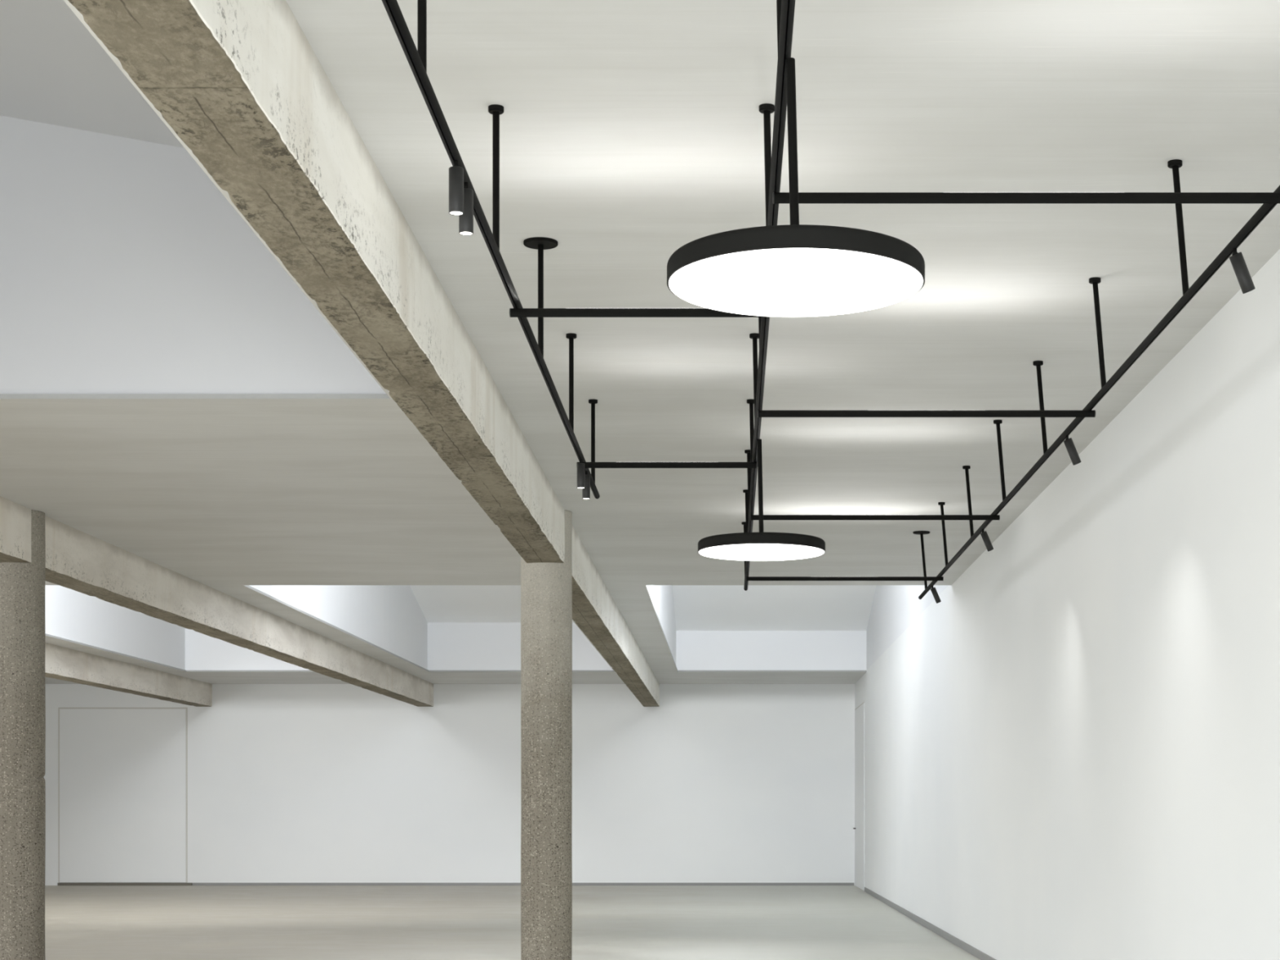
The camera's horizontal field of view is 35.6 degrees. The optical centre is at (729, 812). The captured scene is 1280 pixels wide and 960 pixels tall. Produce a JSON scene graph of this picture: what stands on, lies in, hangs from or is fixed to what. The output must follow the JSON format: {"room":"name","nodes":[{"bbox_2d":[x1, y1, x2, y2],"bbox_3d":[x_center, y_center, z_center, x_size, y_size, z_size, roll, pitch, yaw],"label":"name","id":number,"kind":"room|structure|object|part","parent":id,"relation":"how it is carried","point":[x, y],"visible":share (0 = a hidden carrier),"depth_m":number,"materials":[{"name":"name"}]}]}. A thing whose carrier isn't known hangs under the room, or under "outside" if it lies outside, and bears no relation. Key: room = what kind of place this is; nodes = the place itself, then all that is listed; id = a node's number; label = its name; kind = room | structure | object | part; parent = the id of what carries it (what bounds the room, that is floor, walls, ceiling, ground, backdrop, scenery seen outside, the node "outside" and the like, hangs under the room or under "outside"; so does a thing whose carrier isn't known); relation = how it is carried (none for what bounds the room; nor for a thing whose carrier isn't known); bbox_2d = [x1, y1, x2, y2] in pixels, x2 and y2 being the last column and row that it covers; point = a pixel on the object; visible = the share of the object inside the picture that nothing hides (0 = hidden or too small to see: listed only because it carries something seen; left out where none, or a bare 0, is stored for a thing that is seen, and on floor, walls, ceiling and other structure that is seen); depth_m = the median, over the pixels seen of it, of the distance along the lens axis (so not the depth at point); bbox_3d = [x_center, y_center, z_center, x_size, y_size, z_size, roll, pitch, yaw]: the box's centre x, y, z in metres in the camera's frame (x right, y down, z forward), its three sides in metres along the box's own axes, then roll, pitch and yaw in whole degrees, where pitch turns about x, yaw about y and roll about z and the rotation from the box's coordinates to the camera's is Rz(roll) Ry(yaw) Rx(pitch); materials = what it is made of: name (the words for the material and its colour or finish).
{"room":"empty art gallery","nodes":[
{"label":"empty art gallery","id":0,"kind":"room"},
{"bbox_2d":[44,585,309,670],"bbox_3d":[-8.475,-4.665,30.100,3.410,4.031,14.260,0,0,0],"label":"skylight","id":1,"kind":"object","parent":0,"point":[72,615],"depth_m":34.28,"materials":[{"name":"paint"}]},
{"bbox_2d":[249,585,613,670],"bbox_3d":[-3.885,-4.665,30.100,3.530,4.031,14.260,0,0,0],"label":"skylight","id":2,"kind":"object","parent":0,"point":[429,627],"depth_m":35.95,"materials":[{"name":"paint"}]},
{"bbox_2d":[44,684,854,885],"bbox_3d":[-6.520,-0.560,40.800,18.560,4.120,0.200,0,0,0],"label":"wall","id":3,"kind":"structure","parent":0,"point":[287,783],"depth_m":40.70,"materials":[{"name":"white paint"}]},
{"bbox_2d":[57,707,192,885],"bbox_3d":[-12.350,-0.320,40.670,2.740,3.640,0.060,0,0,0],"label":"door","id":4,"kind":"structure","parent":3,"relation":"in","point":[122,772],"depth_m":40.68,"materials":[{"name":"white paint"}]},
{"bbox_3d":[-12.350,1.472,40.670,2.740,0.055,0.060,0,0,0],"label":"sill","id":5,"kind":"part","parent":4,"relation":"part of","materials":[{"name":"grey"}]},
{"bbox_2d":[192,882,853,885],"bbox_3d":[-4.218,1.472,40.693,13.525,0.055,0.015,0,0,0],"label":"baseboard","id":6,"kind":"structure","parent":3,"relation":"attached to","point":[193,883],"depth_m":40.68,"materials":[{"name":"grey paint"}]},
{"bbox_2d":[44,885,980,959],"bbox_3d":[-6.520,1.600,18.450,18.560,0.200,44.900,0,0,0],"label":"floor","id":7,"kind":"structure","parent":0,"point":[82,922],"depth_m":26.96,"materials":[{"name":"concrete"}]},
{"bbox_2d":[0,509,45,959],"bbox_3d":[-6.215,-0.560,17.400,0.447,4.120,0.447,0,0,-19],"label":"concrete column","id":8,"kind":"structure","parent":7,"relation":"on","point":[22,584],"depth_m":17.20,"materials":[{"name":"grey concrete"}]},
{"bbox_2d":[520,509,572,959],"bbox_3d":[-1.600,-0.560,17.400,0.447,4.120,0.446,0,0,31],"label":"concrete column","id":9,"kind":"structure","parent":7,"relation":"on","point":[546,588],"depth_m":17.21,"materials":[{"name":"grey concrete"}]},
{"bbox_2d":[0,0,1279,684],"bbox_3d":[-6.620,-2.635,18.450,18.360,0.030,44.900,0,0,0],"label":"ceiling","id":10,"kind":"structure","parent":0,"point":[632,131],"depth_m":10.14,"materials":[{"name":"white paint"}]},
{"bbox_2d":[44,642,212,706],"bbox_3d":[-10.747,-2.386,21.950,0.344,0.468,37.500,0,0,0],"label":"concrete beam","id":11,"kind":"structure","parent":10,"relation":"attached to","point":[61,663],"depth_m":34.77,"materials":[{"name":"grey concrete"}]},
{"bbox_2d":[0,0,386,394],"bbox_3d":[-3.885,-3.837,7.410,3.530,2.375,10.480,0,0,0],"label":"rooflight","id":12,"kind":"object","parent":10,"relation":"in","point":[125,268],"visible":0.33,"depth_m":12.65,"materials":[{"name":"grey paint"}]},
{"bbox_2d":[0,496,433,706],"bbox_3d":[-6.217,-2.386,21.950,0.343,0.468,37.500,0,0,0],"label":"concrete beam","id":13,"kind":"structure","parent":10,"relation":"attached to","point":[76,560],"depth_m":22.18,"materials":[{"name":"grey concrete"}]},
{"bbox_2d":[67,0,659,706],"bbox_3d":[-1.599,-2.386,21.950,0.342,0.468,37.500,0,0,0],"label":"concrete beam","id":14,"kind":"structure","parent":10,"relation":"attached to","point":[241,83],"depth_m":7.65,"materials":[{"name":"grey concrete"}]},
{"bbox_2d":[382,0,599,498],"bbox_3d":[-0.868,-2.336,8.325,0.158,0.568,9.450,0,0,0],"label":"track rail","id":15,"kind":"object","parent":10,"relation":"hanging from","point":[416,59],"visible":1,"depth_m":7.39,"materials":[{"name":"black metal"}]},
{"bbox_3d":[-0.868,-2.344,5.620,0.026,0.548,0.026,0,0,0],"label":"suspension rod","id":16,"kind":"part","parent":15,"relation":"part of","materials":[{"name":"black metal"}]},
{"bbox_2d":[448,160,463,215],"bbox_3d":[-0.862,-1.972,6.280,0.047,0.167,0.047,0,0,0],"label":"spotlight","id":17,"kind":"object","parent":15,"relation":"attached to","point":[455,172],"visible":1,"depth_m":6.26,"materials":[{"name":"black metal"}]},
{"bbox_3d":[-0.862,-2.038,6.280,0.018,0.034,0.018,0,0,0],"label":"swivel stem","id":18,"kind":"part","parent":17,"relation":"part of","materials":[{"name":"black metal"}]},
{"bbox_2d":[458,182,473,235],"bbox_3d":[-0.860,-1.972,6.500,0.047,0.167,0.047,0,0,0],"label":"spotlight","id":19,"kind":"object","parent":15,"relation":"attached to","point":[465,220],"visible":0.91,"depth_m":6.48,"materials":[{"name":"black metal"}]},
{"bbox_3d":[-0.860,-2.038,6.500,0.018,0.034,0.018,0,0,0],"label":"swivel stem","id":20,"kind":"part","parent":19,"relation":"part of","materials":[{"name":"black metal"}]},
{"bbox_3d":[-0.868,-2.344,7.400,0.026,0.548,0.026,0,0,0],"label":"suspension rod","id":21,"kind":"part","parent":15,"relation":"part of","materials":[{"name":"black metal"}]},
{"bbox_3d":[-0.868,-2.344,9.150,0.026,0.548,0.026,0,0,0],"label":"suspension rod","id":22,"kind":"part","parent":15,"relation":"part of","materials":[{"name":"black metal"}]},
{"bbox_3d":[-0.868,-2.344,10.920,0.026,0.548,0.026,0,0,0],"label":"suspension rod","id":23,"kind":"part","parent":15,"relation":"part of","materials":[{"name":"black metal"}]},
{"bbox_2d":[577,459,585,488],"bbox_3d":[-0.866,-1.972,11.600,0.047,0.167,0.047,0,0,0],"label":"spotlight","id":24,"kind":"object","parent":15,"relation":"attached to","point":[580,466],"visible":1,"depth_m":11.58,"materials":[{"name":"black metal"}]},
{"bbox_2d":[582,471,590,499],"bbox_3d":[-0.864,-1.972,12.000,0.047,0.167,0.047,0,0,0],"label":"spotlight","id":25,"kind":"object","parent":15,"relation":"attached to","point":[585,491],"visible":0.85,"depth_m":11.98,"materials":[{"name":"black metal"}]},
{"bbox_3d":[-0.868,-2.344,12.660,0.026,0.548,0.026,0,0,0],"label":"suspension rod","id":26,"kind":"part","parent":15,"relation":"part of","materials":[{"name":"black metal"}]},
{"bbox_2d":[742,0,795,591],"bbox_3d":[0.138,-2.336,11.030,0.059,0.568,14.860,0,0,0],"label":"track rail","id":27,"kind":"object","parent":10,"relation":"hanging from","point":[773,159],"visible":0.81,"depth_m":7.38,"materials":[{"name":"black metal"}]},
{"bbox_2d":[509,307,768,317],"bbox_3d":[-0.367,-2.035,8.117,1.058,0.037,0.037,0,0,0],"label":"light bar","id":28,"kind":"object","parent":27,"relation":"attached to","point":[513,313],"visible":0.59,"depth_m":8.10,"materials":[{"name":"black metal"}]},
{"bbox_2d":[576,462,757,468],"bbox_3d":[-0.367,-2.035,11.680,1.058,0.037,0.037,0,0,0],"label":"light bar","id":29,"kind":"object","parent":27,"relation":"attached to","point":[588,464],"visible":1,"depth_m":11.67,"materials":[{"name":"black metal"}]},
{"bbox_3d":[0.144,-2.344,18.000,0.038,0.548,0.026,0,0,0],"label":"suspension rod","id":30,"kind":"part","parent":27,"relation":"part of","materials":[{"name":"black metal"}]},
{"bbox_3d":[0.144,-2.344,16.200,0.038,0.548,0.026,0,0,0],"label":"suspension rod","id":31,"kind":"part","parent":27,"relation":"part of","materials":[{"name":"black metal"}]},
{"bbox_3d":[0.144,-2.344,14.420,0.038,0.548,0.026,0,0,0],"label":"suspension rod","id":32,"kind":"part","parent":27,"relation":"part of","materials":[{"name":"black metal"}]},
{"bbox_3d":[0.144,-2.344,12.660,0.038,0.548,0.026,0,0,0],"label":"suspension rod","id":33,"kind":"part","parent":27,"relation":"part of","materials":[{"name":"black metal"}]},
{"bbox_3d":[0.144,-2.344,10.920,0.038,0.548,0.026,0,0,0],"label":"suspension rod","id":34,"kind":"part","parent":27,"relation":"part of","materials":[{"name":"black metal"}]},
{"bbox_3d":[0.144,-2.344,9.150,0.038,0.548,0.026,0,0,0],"label":"suspension rod","id":35,"kind":"part","parent":27,"relation":"part of","materials":[{"name":"black metal"}]},
{"bbox_2d":[697,439,825,560],"bbox_3d":[0.176,-1.739,10.970,0.702,0.630,0.702,0,0,0],"label":"pendant","id":36,"kind":"object","parent":27,"relation":"hanging from","point":[761,545],"visible":1,"depth_m":10.79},
{"bbox_3d":[0.170,-1.773,10.970,0.037,0.562,0.025,0,0,0],"label":"stem","id":37,"kind":"part","parent":36,"relation":"part of","materials":[{"name":"black metal"}]},
{"bbox_3d":[0.176,-1.464,10.970,0.702,0.064,0.702,0,0,0],"label":"lamp shade","id":38,"kind":"part","parent":36,"relation":"part of","materials":[{"name":"black metal"}]},
{"bbox_2d":[698,543,824,560],"bbox_3d":[0.176,-1.430,10.970,0.692,0.012,0.692,0,0,0],"label":"diffuser","id":39,"kind":"object","parent":36,"relation":"attached to","point":[740,552],"depth_m":10.88,"materials":[{"name":"white plastic"}]},
{"bbox_3d":[0.144,-2.344,7.390,0.038,0.548,0.026,0,0,0],"label":"suspension rod","id":40,"kind":"part","parent":27,"relation":"part of","materials":[{"name":"black metal"}]},
{"bbox_3d":[0.144,-2.344,5.620,0.038,0.548,0.026,0,0,0],"label":"suspension rod","id":41,"kind":"part","parent":27,"relation":"part of","materials":[{"name":"black metal"}]},
{"bbox_2d":[666,57,924,316],"bbox_3d":[0.180,-1.743,5.430,0.702,0.622,0.702,0,0,0],"label":"pendant","id":42,"kind":"object","parent":27,"relation":"hanging from","point":[793,269],"visible":1,"depth_m":5.31,"materials":[{"name":"white plastic"}]},
{"bbox_3d":[0.173,-1.777,5.430,0.039,0.554,0.025,0,0,0],"label":"stem","id":43,"kind":"part","parent":42,"relation":"part of","materials":[{"name":"black metal"}]},
{"bbox_3d":[0.180,-1.472,5.430,0.702,0.064,0.702,0,0,0],"label":"lamp shade","id":44,"kind":"part","parent":42,"relation":"part of","materials":[{"name":"black metal"}]},
{"bbox_2d":[668,248,923,316],"bbox_3d":[0.180,-1.438,5.430,0.692,0.012,0.692,0,0,0],"label":"diffuser","id":45,"kind":"object","parent":42,"relation":"attached to","point":[756,282],"depth_m":5.36,"materials":[{"name":"white plastic"}]},
{"bbox_2d":[746,576,943,581],"bbox_3d":[1.004,-2.035,17.370,1.721,0.037,0.037,0,0,0],"label":"light bar","id":46,"kind":"object","parent":27,"relation":"attached to","point":[748,578],"visible":1,"depth_m":17.36,"materials":[{"name":"black metal"}]},
{"bbox_2d":[750,515,999,519],"bbox_3d":[1.004,-2.035,13.760,1.723,0.037,0.037,0,0,0],"label":"light bar","id":47,"kind":"object","parent":27,"relation":"attached to","point":[752,517],"visible":1,"depth_m":13.74,"materials":[{"name":"black metal"}]},
{"bbox_2d":[757,409,1095,417],"bbox_3d":[1.006,-2.035,10.175,1.725,0.037,0.037,0,0,0],"label":"light bar","id":48,"kind":"object","parent":27,"relation":"attached to","point":[760,413],"visible":1,"depth_m":10.16,"materials":[{"name":"black metal"}]},
{"bbox_2d":[772,191,1279,204],"bbox_3d":[1.008,-2.035,6.600,1.729,0.037,0.037,0,0,0],"label":"track","id":49,"kind":"object","parent":27,"relation":"attached to","point":[778,197],"visible":1,"depth_m":6.58,"materials":[{"name":"black metal"}]},
{"bbox_2d":[912,159,1279,599],"bbox_3d":[1.794,-2.336,11.910,0.158,0.568,14.620,0,0,0],"label":"track rail","id":50,"kind":"object","parent":10,"relation":"hanging from","point":[1175,164],"visible":1,"depth_m":9.77,"materials":[{"name":"black metal"}]},
{"bbox_3d":[1.817,-2.344,18.620,0.071,0.550,0.026,0,0,0],"label":"suspension rod","id":51,"kind":"part","parent":50,"relation":"part of","materials":[{"name":"black metal"}]},
{"bbox_2d":[930,585,941,603],"bbox_3d":[1.870,-1.975,18.065,0.106,0.161,0.047,0,0,-27],"label":"spotlight","id":52,"kind":"object","parent":50,"relation":"attached to","point":[933,590],"visible":1,"depth_m":18.05,"materials":[{"name":"black metal"}]},
{"bbox_3d":[1.817,-2.344,16.850,0.071,0.550,0.026,0,0,0],"label":"suspension rod","id":53,"kind":"part","parent":50,"relation":"part of","materials":[{"name":"black metal"}]},
{"bbox_3d":[1.817,-2.344,15.080,0.071,0.550,0.026,0,0,0],"label":"suspension rod","id":54,"kind":"part","parent":50,"relation":"part of","materials":[{"name":"black metal"}]},
{"bbox_2d":[980,528,993,551],"bbox_3d":[1.870,-1.975,14.465,0.106,0.161,0.047,0,0,-27],"label":"spotlight","id":55,"kind":"object","parent":50,"relation":"attached to","point":[984,535],"visible":1,"depth_m":14.45,"materials":[{"name":"black metal"}]},
{"bbox_3d":[1.817,-2.344,13.320,0.071,0.550,0.026,0,0,0],"label":"suspension rod","id":56,"kind":"part","parent":50,"relation":"part of","materials":[{"name":"black metal"}]},
{"bbox_3d":[1.817,-2.344,11.580,0.071,0.550,0.026,0,0,0],"label":"suspension rod","id":57,"kind":"part","parent":50,"relation":"part of","materials":[{"name":"black metal"}]},
{"bbox_2d":[1063,435,1080,465],"bbox_3d":[1.870,-1.975,10.865,0.106,0.161,0.047,0,0,-27],"label":"spotlight","id":58,"kind":"object","parent":50,"relation":"attached to","point":[1069,445],"visible":1,"depth_m":10.85,"materials":[{"name":"black metal"}]},
{"bbox_3d":[1.817,-2.344,9.780,0.071,0.550,0.026,0,0,0],"label":"suspension rod","id":59,"kind":"part","parent":50,"relation":"part of","materials":[{"name":"black metal"}]},
{"bbox_3d":[1.817,-2.344,8.020,0.071,0.550,0.026,0,0,0],"label":"suspension rod","id":60,"kind":"part","parent":50,"relation":"part of","materials":[{"name":"black metal"}]},
{"bbox_2d":[1229,248,1255,293],"bbox_3d":[1.870,-1.975,7.265,0.106,0.161,0.047,0,0,-27],"label":"spotlight","id":61,"kind":"object","parent":50,"relation":"attached to","point":[1237,260],"visible":1,"depth_m":7.25,"materials":[{"name":"black metal"}]},
{"bbox_3d":[1.840,-2.038,7.250,0.018,0.034,0.018,0,0,0],"label":"swivel stem","id":62,"kind":"part","parent":61,"relation":"part of","materials":[{"name":"black metal"}]},
{"bbox_2d":[646,585,948,670],"bbox_3d":[0.780,-4.590,30.100,3.560,3.881,14.260,0,0,0],"label":"skylight","id":63,"kind":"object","parent":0,"point":[704,627],"depth_m":36.36,"materials":[{"name":"paint"}]},
{"bbox_2d":[854,248,1279,959],"bbox_3d":[2.660,-0.575,18.350,0.200,4.150,44.700,0,0,0],"label":"wall","id":64,"kind":"structure","parent":0,"point":[1072,752],"depth_m":13.07,"materials":[{"name":"white paint"}]},
{"bbox_2d":[853,702,864,889],"bbox_3d":[2.527,-0.312,39.165,0.066,3.565,2.830,0,0,0],"label":"door","id":65,"kind":"structure","parent":64,"relation":"in","point":[859,828],"depth_m":38.90,"materials":[{"name":"white paint"}]},
{"bbox_2d":[864,887,995,959],"bbox_3d":[2.553,1.458,16.800,0.015,0.085,41.600,0,0,0],"label":"baseboard","id":66,"kind":"structure","parent":64,"relation":"attached to","point":[969,948],"depth_m":24.56,"materials":[{"name":"grey paint"}]}
]}

